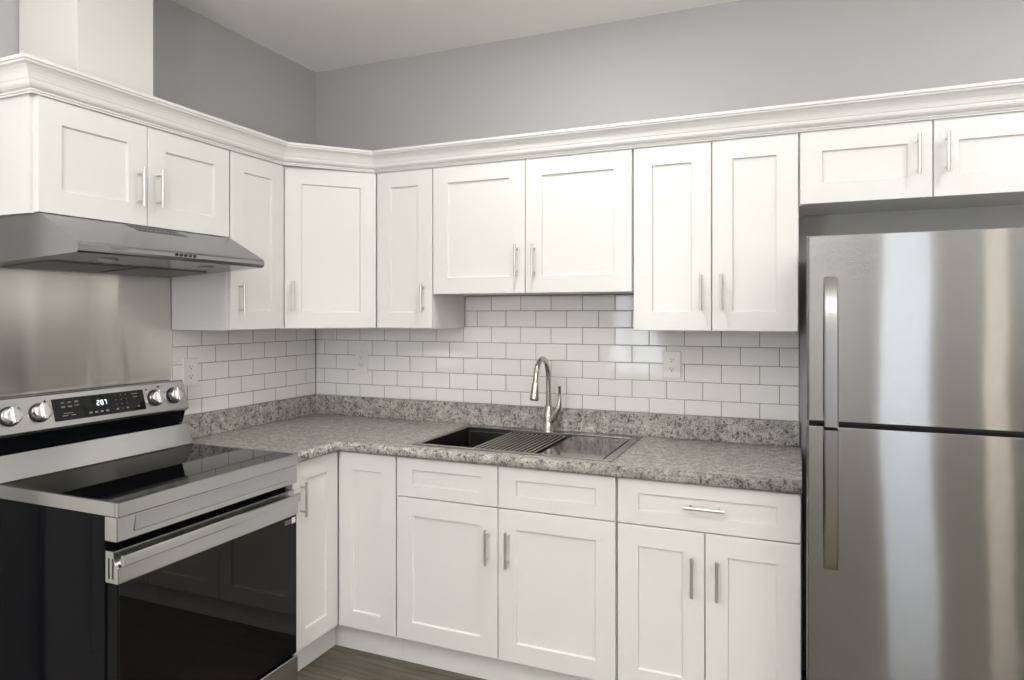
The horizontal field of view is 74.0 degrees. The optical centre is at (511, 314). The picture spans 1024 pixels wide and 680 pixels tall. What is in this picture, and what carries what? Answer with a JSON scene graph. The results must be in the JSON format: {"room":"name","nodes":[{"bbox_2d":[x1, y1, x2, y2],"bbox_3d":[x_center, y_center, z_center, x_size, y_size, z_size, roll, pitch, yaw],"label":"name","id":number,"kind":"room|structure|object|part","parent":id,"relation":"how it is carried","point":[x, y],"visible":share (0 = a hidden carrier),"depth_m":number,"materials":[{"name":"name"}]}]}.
{"room":"kitchen","nodes":[
{"label":"kitchen","id":0,"kind":"room"},
{"bbox_2d":[0,0,315,415],"bbox_3d":[-2.314,0.062,0.996,0.144,2.782,6.006,0,0,23],"label":"wall","id":1,"kind":"structure","parent":0,"point":[200,64],"depth_m":3.13,"materials":[{"name":"grey paint"}]},
{"bbox_2d":[0,268,170,397],"bbox_3d":[-1.592,0.168,2.515,0.004,0.710,0.766,0,0,23],"label":"backsplash","id":2,"kind":"structure","parent":1,"relation":"attached to","point":[61,331],"depth_m":2.50,"materials":[{"name":"grey metal"}]},
{"bbox_2d":[0,93,228,237],"bbox_3d":[-1.421,-0.491,2.447,0.361,0.368,0.762,0,0,23],"label":"upper cabinet","id":3,"kind":"object","parent":1,"relation":"attached to","point":[57,157],"visible":0.96,"depth_m":2.26,"materials":[{"name":"white wood"}]},
{"bbox_2d":[19,0,152,95],"bbox_3d":[-1.485,-1.002,2.381,0.294,0.652,0.282,0,0,23],"label":"chase","id":4,"kind":"object","parent":3,"relation":"on","point":[109,40],"visible":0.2,"depth_m":2.28,"materials":[{"name":"white paint"}]},
{"bbox_3d":[-1.368,-0.487,2.227,0.020,0.352,0.374,0,0,23],"label":"door","id":5,"kind":"part","parent":3,"relation":"part of","materials":[{"name":"white wood"}]},
{"bbox_3d":[-1.284,-0.440,2.356,0.037,0.136,0.011,0,0,23],"label":"handle","id":6,"kind":"part","parent":3,"relation":"part of","materials":[{"name":"silver metal"}]},
{"bbox_3d":[-1.255,-0.447,2.424,0.037,0.136,0.011,0,0,23],"label":"handle","id":7,"kind":"part","parent":3,"relation":"part of","materials":[{"name":"silver metal"}]},
{"bbox_3d":[-1.222,-0.487,2.573,0.020,0.352,0.372,0,0,23],"label":"door","id":8,"kind":"part","parent":3,"relation":"part of","materials":[{"name":"white wood"}]},
{"bbox_2d":[0,52,1023,172],"bbox_3d":[0.111,-0.709,2.610,3.780,0.089,1.212,0,0,-2],"label":"crown molding","id":9,"kind":"structure","parent":3,"relation":"attached to","point":[21,73],"depth_m":2.50,"materials":[{"name":"white wood"}]},
{"bbox_2d":[0,213,263,277],"bbox_3d":[-1.350,-0.230,2.423,0.507,0.153,0.747,0,0,23],"label":"range hood","id":10,"kind":"object","parent":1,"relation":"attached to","point":[35,241],"visible":1,"depth_m":2.21,"materials":[{"name":"silver metal"}]},
{"bbox_2d":[98,259,117,260],"bbox_3d":[-1.305,-0.176,2.195,0.056,0.004,0.056,0,0,23],"label":"lamp","id":11,"kind":"object","parent":10,"relation":"attached to","point":[98,259],"depth_m":2.18,"materials":[{"name":"clear glass"}]},
{"bbox_2d":[197,267,212,268],"bbox_3d":[-1.154,-0.176,2.555,0.056,0.004,0.056,0,0,23],"label":"lamp","id":12,"kind":"object","parent":10,"relation":"attached to","point":[197,267],"depth_m":2.56,"materials":[{"name":"clear glass"}]},
{"bbox_2d":[172,149,283,330],"bbox_3d":[-1.210,-0.305,2.949,0.361,0.740,0.322,0,0,23],"label":"upper cabinet","id":13,"kind":"object","parent":1,"relation":"attached to","point":[248,299],"visible":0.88,"depth_m":2.85,"materials":[{"name":"white wood"}]},
{"bbox_3d":[-1.104,-0.067,2.782,0.037,0.136,0.011,0,0,23],"label":"handle","id":14,"kind":"part","parent":13,"relation":"part of","materials":[{"name":"silver metal"}]},
{"bbox_3d":[-1.087,-0.300,2.893,0.020,0.726,0.308,0,0,23],"label":"door","id":15,"kind":"part","parent":13,"relation":"part of","materials":[{"name":"white wood"}]},
{"bbox_2d":[171,329,314,415],"bbox_3d":[-1.259,0.251,3.297,0.008,0.370,0.932,0,0,23],"label":"tile backsplash","id":16,"kind":"structure","parent":1,"relation":"attached to","point":[237,368],"depth_m":3.24,"materials":[{"name":"white tile"}]},
{"bbox_3d":[-1.440,0.251,2.870,0.008,0.370,0.004,0,0,23],"label":"edge trim","id":17,"kind":"part","parent":16,"relation":"part of","materials":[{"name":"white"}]},
{"bbox_2d":[182,358,197,385],"bbox_3d":[-1.398,0.250,2.954,0.008,0.120,0.078,0,0,23],"label":"wall outlet","id":18,"kind":"object","parent":16,"relation":"attached to","point":[189,365],"visible":0.94,"depth_m":2.95,"materials":[{"name":"white plastic"}]},
{"bbox_2d":[188,374,193,379],"bbox_3d":[-1.395,0.270,2.953,0.001,0.025,0.033,0,0,23],"label":"receptacle","id":19,"kind":"object","parent":18,"relation":"attached to","point":[190,376],"depth_m":2.95,"materials":[{"name":"grey plastic"}]},
{"bbox_2d":[188,364,193,369],"bbox_3d":[-1.395,0.230,2.953,0.001,0.025,0.033,0,0,23],"label":"receptacle","id":20,"kind":"object","parent":18,"relation":"attached to","point":[190,366],"depth_m":2.95,"materials":[{"name":"grey plastic"}]},
{"bbox_2d":[171,0,737,72],"bbox_3d":[0.152,-1.379,-0.048,5.500,0.100,6.300,0,0,23],"label":"ceiling","id":21,"kind":"structure","parent":0,"point":[316,35],"depth_m":3.08,"materials":[{"name":"white paint"}]},
{"bbox_2d":[298,645,806,679],"bbox_3d":[0.152,1.503,-0.048,5.500,0.100,6.300,0,0,23],"label":"floor","id":22,"kind":"structure","parent":0,"point":[338,662],"depth_m":2.78,"materials":[{"name":"brown wood"}]},
{"bbox_2d":[0,380,300,679],"bbox_3d":[-1.262,0.864,2.395,0.670,1.178,0.754,0,0,23],"label":"electric range","id":23,"kind":"object","parent":22,"relation":"on","point":[132,548],"visible":1,"depth_m":2.19,"materials":[{"name":"black metal"}]},
{"bbox_3d":[-1.632,0.332,2.207,0.024,0.065,0.067,0,0,23],"label":"knob","id":24,"kind":"part","parent":23,"relation":"part of","materials":[{"name":"silver metal"}]},
{"bbox_3d":[-1.595,0.332,2.295,0.024,0.065,0.067,0,0,23],"label":"knob","id":25,"kind":"part","parent":23,"relation":"part of","materials":[{"name":"silver metal"}]},
{"bbox_3d":[-1.532,0.337,2.508,0.079,0.126,0.752,0,0,23],"label":"control panel","id":26,"kind":"part","parent":23,"relation":"part of","materials":[{"name":"silver metal"}]},
{"bbox_3d":[-0.998,1.033,2.285,0.045,0.540,0.744,0,0,23],"label":"oven door","id":27,"kind":"part","parent":23,"relation":"part of","materials":[{"name":"metal"}]},
{"bbox_2d":[0,443,298,517],"bbox_3d":[-1.229,0.556,2.381,0.566,0.041,0.754,0,0,23],"label":"cooktop","id":28,"kind":"object","parent":23,"relation":"in","point":[137,483],"depth_m":2.23,"materials":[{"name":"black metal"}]},
{"bbox_3d":[-1.420,0.332,2.708,0.024,0.065,0.067,0,0,23],"label":"knob","id":29,"kind":"part","parent":23,"relation":"part of","materials":[{"name":"silver metal"}]},
{"bbox_3d":[-1.386,0.332,2.788,0.024,0.065,0.067,0,0,23],"label":"knob","id":30,"kind":"part","parent":23,"relation":"part of","materials":[{"name":"silver metal"}]},
{"bbox_3d":[-0.976,1.033,2.276,0.003,0.536,0.740,0,0,23],"label":"door glass","id":31,"kind":"part","parent":23,"relation":"part of","materials":[{"name":"black glass"}]},
{"bbox_3d":[-0.969,0.700,2.271,0.033,0.031,0.740,0,0,23],"label":"handle","id":32,"kind":"part","parent":23,"relation":"part of","materials":[{"name":"silver metal"}]},
{"bbox_3d":[-0.973,0.609,2.273,0.005,0.044,0.644,0,0,23],"label":"strip panel","id":33,"kind":"part","parent":23,"relation":"part of","materials":[{"name":"silver metal"}]},
{"bbox_3d":[-0.994,1.359,2.283,0.053,0.098,0.748,0,0,23],"label":"storage drawer","id":34,"kind":"part","parent":23,"relation":"part of","materials":[{"name":"silver metal"}]},
{"bbox_2d":[286,451,403,670],"bbox_3d":[-0.833,1.016,3.131,0.912,0.872,0.908,0,0,23],"label":"base cabinet","id":35,"kind":"object","parent":22,"relation":"on","point":[346,518],"visible":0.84,"depth_m":2.85,"materials":[{"name":"white wood"}]},
{"bbox_3d":[-0.822,0.731,2.686,0.037,0.136,0.011,0,0,23],"label":"handle","id":36,"kind":"part","parent":35,"relation":"part of","materials":[{"name":"silver metal"}]},
{"bbox_3d":[-0.810,0.958,2.784,0.020,0.746,0.282,0,0,23],"label":"door","id":37,"kind":"part","parent":35,"relation":"part of","materials":[{"name":"white wood"}]},
{"bbox_3d":[-0.608,0.958,2.865,0.284,0.746,0.020,0,0,23],"label":"door","id":38,"kind":"part","parent":35,"relation":"part of","materials":[{"name":"white wood"}]},
{"bbox_2d":[180,394,801,493],"bbox_3d":[-0.124,0.508,2.831,2.451,0.142,0.910,0,0,23],"label":"countertop","id":39,"kind":"structure","parent":35,"relation":"on","point":[742,453],"depth_m":2.92,"materials":[{"name":"stone"}]},
{"bbox_2d":[412,424,642,461],"bbox_3d":[0.080,0.654,2.893,0.844,0.240,0.540,0,0,23],"label":"sink","id":40,"kind":"object","parent":39,"relation":"in","point":[465,437],"visible":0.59,"depth_m":3.08,"materials":[{"name":"silver metal"}]},
{"bbox_2d":[433,431,567,452],"bbox_3d":[0.070,0.664,2.878,0.782,0.222,0.422,0,0,23],"label":"basin","id":41,"kind":"object","parent":40,"relation":"in","point":[471,439],"depth_m":3.12,"materials":[{"name":"grey metal"}]},
{"bbox_2d":[473,432,565,452],"bbox_3d":[0.030,0.549,2.895,0.274,0.007,0.446,0,0,23],"label":"drying rack","id":42,"kind":"object","parent":40,"relation":"on","point":[510,433],"visible":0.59,"depth_m":2.91,"materials":[{"name":"silver metal"}]},
{"bbox_3d":[-0.091,0.548,2.946,0.006,0.006,0.444,0,0,23],"label":"rod","id":43,"kind":"part","parent":42,"relation":"part of","materials":[{"name":"silver metal"}]},
{"bbox_3d":[-0.071,0.548,2.938,0.006,0.006,0.444,0,0,23],"label":"rod","id":44,"kind":"part","parent":42,"relation":"part of","materials":[{"name":"silver metal"}]},
{"bbox_3d":[-0.051,0.548,2.929,0.006,0.006,0.444,0,0,23],"label":"rod","id":45,"kind":"part","parent":42,"relation":"part of","materials":[{"name":"silver metal"}]},
{"bbox_3d":[-0.030,0.548,2.921,0.006,0.006,0.444,0,0,23],"label":"rod","id":46,"kind":"part","parent":42,"relation":"part of","materials":[{"name":"silver metal"}]},
{"bbox_3d":[-0.010,0.548,2.912,0.006,0.006,0.444,0,0,23],"label":"rod","id":47,"kind":"part","parent":42,"relation":"part of","materials":[{"name":"silver metal"}]},
{"bbox_3d":[0.010,0.548,2.904,0.006,0.006,0.444,0,0,23],"label":"rod","id":48,"kind":"part","parent":42,"relation":"part of","materials":[{"name":"silver metal"}]},
{"bbox_3d":[0.030,0.548,2.895,0.006,0.006,0.444,0,0,23],"label":"rod","id":49,"kind":"part","parent":42,"relation":"part of","materials":[{"name":"silver metal"}]},
{"bbox_3d":[0.050,0.548,2.886,0.006,0.006,0.444,0,0,23],"label":"rod","id":50,"kind":"part","parent":42,"relation":"part of","materials":[{"name":"silver metal"}]},
{"bbox_3d":[0.070,0.548,2.878,0.006,0.006,0.444,0,0,23],"label":"rod","id":51,"kind":"part","parent":42,"relation":"part of","materials":[{"name":"silver metal"}]},
{"bbox_3d":[0.090,0.548,2.870,0.006,0.006,0.444,0,0,23],"label":"rod","id":52,"kind":"part","parent":42,"relation":"part of","materials":[{"name":"silver metal"}]},
{"bbox_3d":[0.110,0.548,2.861,0.006,0.006,0.444,0,0,23],"label":"rod","id":53,"kind":"part","parent":42,"relation":"part of","materials":[{"name":"silver metal"}]},
{"bbox_3d":[0.131,0.548,2.853,0.006,0.006,0.444,0,0,23],"label":"rod","id":54,"kind":"part","parent":42,"relation":"part of","materials":[{"name":"silver metal"}]},
{"bbox_3d":[0.151,0.548,2.844,0.006,0.006,0.444,0,0,23],"label":"rod","id":55,"kind":"part","parent":42,"relation":"part of","materials":[{"name":"silver metal"}]},
{"bbox_2d":[542,435,628,458],"bbox_3d":[0.304,0.546,2.779,0.250,0.013,0.444,0,0,23],"label":"drainboard","id":56,"kind":"object","parent":40,"relation":"on","point":[580,446],"visible":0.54,"depth_m":2.75,"materials":[{"name":"silver metal"}]},
{"bbox_2d":[530,356,561,431],"bbox_3d":[0.148,0.361,3.020,0.092,0.347,0.243,0,0,23],"label":"kitchen faucet","id":57,"kind":"object","parent":39,"relation":"on","point":[550,416],"visible":1,"depth_m":3.09,"materials":[{"name":"silver metal"}]},
{"bbox_3d":[0.134,0.305,3.030,0.024,0.235,0.207,0,0,21],"label":"spout","id":58,"kind":"part","parent":57,"relation":"part of","materials":[{"name":"silver metal"}]},
{"bbox_3d":[0.196,0.410,3.100,0.065,0.170,0.033,0,0,23],"label":"lever handle","id":59,"kind":"part","parent":57,"relation":"part of","materials":[{"name":"silver metal"}]},
{"bbox_2d":[397,456,617,679],"bbox_3d":[0.062,1.016,2.889,0.922,0.872,0.658,0,0,23],"label":"base cabinet","id":60,"kind":"object","parent":22,"relation":"on","point":[504,572],"visible":0.91,"depth_m":2.61,"materials":[{"name":"white wood"}]},
{"bbox_3d":[-0.262,0.665,2.719,0.454,0.160,0.020,0,0,23],"label":"drawer","id":61,"kind":"part","parent":60,"relation":"part of","materials":[{"name":"white wood"}]},
{"bbox_3d":[-0.262,1.040,2.719,0.454,0.582,0.020,0,0,23],"label":"door","id":62,"kind":"part","parent":60,"relation":"part of","materials":[{"name":"white wood"}]},
{"bbox_3d":[-0.099,0.897,2.620,0.011,0.136,0.037,0,0,23],"label":"handle","id":63,"kind":"part","parent":60,"relation":"part of","materials":[{"name":"silver metal"}]},
{"bbox_3d":[-0.021,0.897,2.587,0.011,0.136,0.037,0,0,23],"label":"handle","id":64,"kind":"part","parent":60,"relation":"part of","materials":[{"name":"silver metal"}]},
{"bbox_3d":[0.163,0.665,2.539,0.460,0.160,0.020,0,0,23],"label":"drawer","id":65,"kind":"part","parent":60,"relation":"part of","materials":[{"name":"white wood"}]},
{"bbox_3d":[0.163,1.040,2.539,0.460,0.582,0.020,0,0,23],"label":"door","id":66,"kind":"part","parent":60,"relation":"part of","materials":[{"name":"white wood"}]},
{"bbox_2d":[618,477,800,679],"bbox_3d":[0.770,1.016,2.590,0.611,0.872,0.658,0,0,23],"label":"base cabinet","id":67,"kind":"object","parent":22,"relation":"on","point":[709,577],"visible":0.96,"depth_m":2.31,"materials":[{"name":"white wood"}]},
{"bbox_3d":[0.522,1.040,2.388,0.302,0.582,0.020,0,0,23],"label":"door","id":68,"kind":"part","parent":67,"relation":"part of","materials":[{"name":"white wood"}]},
{"bbox_3d":[0.614,0.897,2.319,0.011,0.136,0.037,0,0,23],"label":"handle","id":69,"kind":"part","parent":67,"relation":"part of","materials":[{"name":"silver metal"}]},
{"bbox_3d":[0.651,0.660,2.304,0.136,0.011,0.037,0,0,23],"label":"handle","id":70,"kind":"part","parent":67,"relation":"part of","materials":[{"name":"silver metal"}]},
{"bbox_3d":[0.661,0.665,2.329,0.605,0.160,0.020,0,0,23],"label":"drawer","id":71,"kind":"part","parent":67,"relation":"part of","materials":[{"name":"white wood"}]},
{"bbox_3d":[0.690,0.897,2.287,0.011,0.136,0.037,0,0,23],"label":"handle","id":72,"kind":"part","parent":67,"relation":"part of","materials":[{"name":"silver metal"}]},
{"bbox_3d":[0.802,1.040,2.269,0.300,0.582,0.020,0,0,23],"label":"door","id":73,"kind":"part","parent":67,"relation":"part of","materials":[{"name":"white wood"}]},
{"bbox_2d":[806,227,1023,679],"bbox_3d":[1.377,0.609,2.211,0.772,1.687,0.825,0,0,23],"label":"refrigerator","id":74,"kind":"object","parent":22,"relation":"on","point":[915,340],"visible":1,"depth_m":1.92,"materials":[{"name":"grey metal"}]},
{"bbox_3d":[0.931,0.106,1.983,0.038,0.438,0.058,0,0,23],"label":"handle","id":75,"kind":"part","parent":74,"relation":"part of","materials":[{"name":"silver metal"}]},
{"bbox_3d":[0.931,0.543,1.983,0.038,0.419,0.058,0,0,23],"label":"handle","id":76,"kind":"part","parent":74,"relation":"part of","materials":[{"name":"silver metal"}]},
{"bbox_3d":[1.251,0.041,1.914,0.772,0.550,0.070,0,0,23],"label":"freezer door","id":77,"kind":"part","parent":74,"relation":"part of","materials":[{"name":"silver metal"}]},
{"bbox_3d":[1.251,0.855,1.914,0.772,1.046,0.070,0,0,23],"label":"door","id":78,"kind":"part","parent":74,"relation":"part of","materials":[{"name":"silver metal"}]},
{"bbox_2d":[316,0,1023,669],"bbox_3d":[1.349,0.062,2.788,5.500,2.782,0.144,0,0,23],"label":"wall","id":79,"kind":"structure","parent":0,"point":[740,54],"depth_m":2.92,"materials":[{"name":"grey paint"}]},
{"bbox_2d":[282,165,376,328],"bbox_3d":[-0.915,-0.305,3.325,0.610,0.740,0.614,0,0,23],"label":"upper cabinet","id":80,"kind":"object","parent":79,"relation":"attached to","point":[330,215],"visible":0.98,"depth_m":3.12,"materials":[{"name":"white wood"}]},
{"bbox_3d":[-0.980,-0.082,3.036,0.011,0.136,0.037,0,0,-22],"label":"handle","id":81,"kind":"part","parent":80,"relation":"part of","materials":[{"name":"silver metal"}]},
{"bbox_2d":[377,167,464,328],"bbox_3d":[-0.446,-0.305,3.265,0.308,0.740,0.361,0,0,23],"label":"upper cabinet","id":82,"kind":"object","parent":79,"relation":"attached to","point":[406,298],"visible":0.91,"depth_m":3.14,"materials":[{"name":"white wood"}]},
{"bbox_3d":[-0.494,-0.300,3.139,0.294,0.726,0.020,0,0,23],"label":"door","id":83,"kind":"part","parent":82,"relation":"part of","materials":[{"name":"white wood"}]},
{"bbox_3d":[-0.408,-0.077,3.073,0.011,0.136,0.037,0,0,23],"label":"handle","id":84,"kind":"part","parent":82,"relation":"part of","materials":[{"name":"silver metal"}]},
{"bbox_2d":[433,148,633,295],"bbox_3d":[0.117,-0.383,3.027,0.914,0.585,0.361,0,0,23],"label":"upper cabinet","id":85,"kind":"object","parent":79,"relation":"attached to","point":[560,224],"visible":0.94,"depth_m":2.88,"materials":[{"name":"white wood"}]},
{"bbox_3d":[-0.147,-0.378,2.993,0.447,0.571,0.020,0,0,23],"label":"door","id":86,"kind":"part","parent":85,"relation":"part of","materials":[{"name":"white wood"}]},
{"bbox_3d":[0.016,-0.231,2.894,0.011,0.136,0.037,0,0,23],"label":"handle","id":87,"kind":"part","parent":85,"relation":"part of","materials":[{"name":"silver metal"}]},
{"bbox_3d":[0.088,-0.231,2.864,0.011,0.136,0.037,0,0,23],"label":"handle","id":88,"kind":"part","parent":85,"relation":"part of","materials":[{"name":"silver metal"}]},
{"bbox_3d":[0.272,-0.378,2.816,0.457,0.571,0.020,0,0,23],"label":"door","id":89,"kind":"part","parent":85,"relation":"part of","materials":[{"name":"white wood"}]},
{"bbox_2d":[316,295,798,420],"bbox_3d":[0.050,0.174,3.254,2.442,0.525,0.006,0,0,23],"label":"tile backsplash","id":90,"kind":"structure","parent":79,"relation":"attached to","point":[591,346],"depth_m":3.15,"materials":[{"name":"white tile"}]},
{"bbox_2d":[355,350,367,372],"bbox_3d":[-0.799,0.248,3.605,0.078,0.120,0.008,0,0,23],"label":"wall outlet","id":91,"kind":"object","parent":90,"relation":"attached to","point":[361,356],"visible":1,"depth_m":3.60,"materials":[{"name":"white plastic"}]},
{"bbox_2d":[663,351,680,378],"bbox_3d":[0.700,0.220,2.972,0.078,0.120,0.008,0,0,23],"label":"wall outlet","id":92,"kind":"object","parent":90,"relation":"attached to","point":[671,359],"visible":1,"depth_m":2.97,"materials":[{"name":"white plastic"}]},
{"bbox_2d":[668,366,675,371],"bbox_3d":[0.699,0.240,2.970,0.033,0.025,0.001,0,0,23],"label":"receptacle","id":93,"kind":"object","parent":92,"relation":"attached to","point":[670,368],"depth_m":2.97,"materials":[{"name":"grey plastic"}]},
{"bbox_2d":[668,357,675,362],"bbox_3d":[0.699,0.200,2.970,0.033,0.025,0.001,0,0,23],"label":"receptacle","id":94,"kind":"object","parent":92,"relation":"attached to","point":[670,359],"depth_m":2.97,"materials":[{"name":"grey plastic"}]},
{"bbox_2d":[634,132,798,331],"bbox_3d":[0.821,-0.305,2.730,0.612,0.740,0.361,0,0,23],"label":"upper cabinet","id":95,"kind":"object","parent":79,"relation":"attached to","point":[716,222],"visible":1,"depth_m":2.59,"materials":[{"name":"white wood"}]},
{"bbox_3d":[0.628,-0.300,2.665,0.299,0.726,0.020,0,0,23],"label":"door","id":96,"kind":"part","parent":95,"relation":"part of","materials":[{"name":"white wood"}]},
{"bbox_3d":[0.721,-0.084,2.596,0.011,0.136,0.037,0,0,23],"label":"handle","id":97,"kind":"part","parent":95,"relation":"part of","materials":[{"name":"silver metal"}]},
{"bbox_3d":[0.791,-0.084,2.567,0.011,0.136,0.037,0,0,23],"label":"handle","id":98,"kind":"part","parent":95,"relation":"part of","materials":[{"name":"silver metal"}]},
{"bbox_3d":[0.908,-0.300,2.547,0.302,0.726,0.020,0,0,23],"label":"door","id":99,"kind":"part","parent":95,"relation":"part of","materials":[{"name":"white wood"}]},
{"bbox_2d":[799,111,1023,216],"bbox_3d":[1.491,-0.537,2.447,0.841,0.276,0.361,0,0,23],"label":"upper cabinet","id":100,"kind":"object","parent":79,"relation":"attached to","point":[976,160],"visible":1,"depth_m":2.35,"materials":[{"name":"white wood"}]},
{"bbox_3d":[1.246,-0.532,2.405,0.416,0.262,0.020,0,0,23],"label":"door","id":101,"kind":"part","parent":100,"relation":"part of","materials":[{"name":"white wood"}]},
{"bbox_3d":[1.387,-0.547,2.315,0.011,0.136,0.037,0,0,23],"label":"handle","id":102,"kind":"part","parent":100,"relation":"part of","materials":[{"name":"silver metal"}]},
{"bbox_3d":[1.465,-0.547,2.282,0.011,0.136,0.037,0,0,23],"label":"handle","id":103,"kind":"part","parent":100,"relation":"part of","materials":[{"name":"silver metal"}]},
{"bbox_3d":[1.632,-0.532,2.241,0.416,0.262,0.020,0,0,23],"label":"door","id":104,"kind":"part","parent":100,"relation":"part of","materials":[{"name":"white wood"}]}
]}

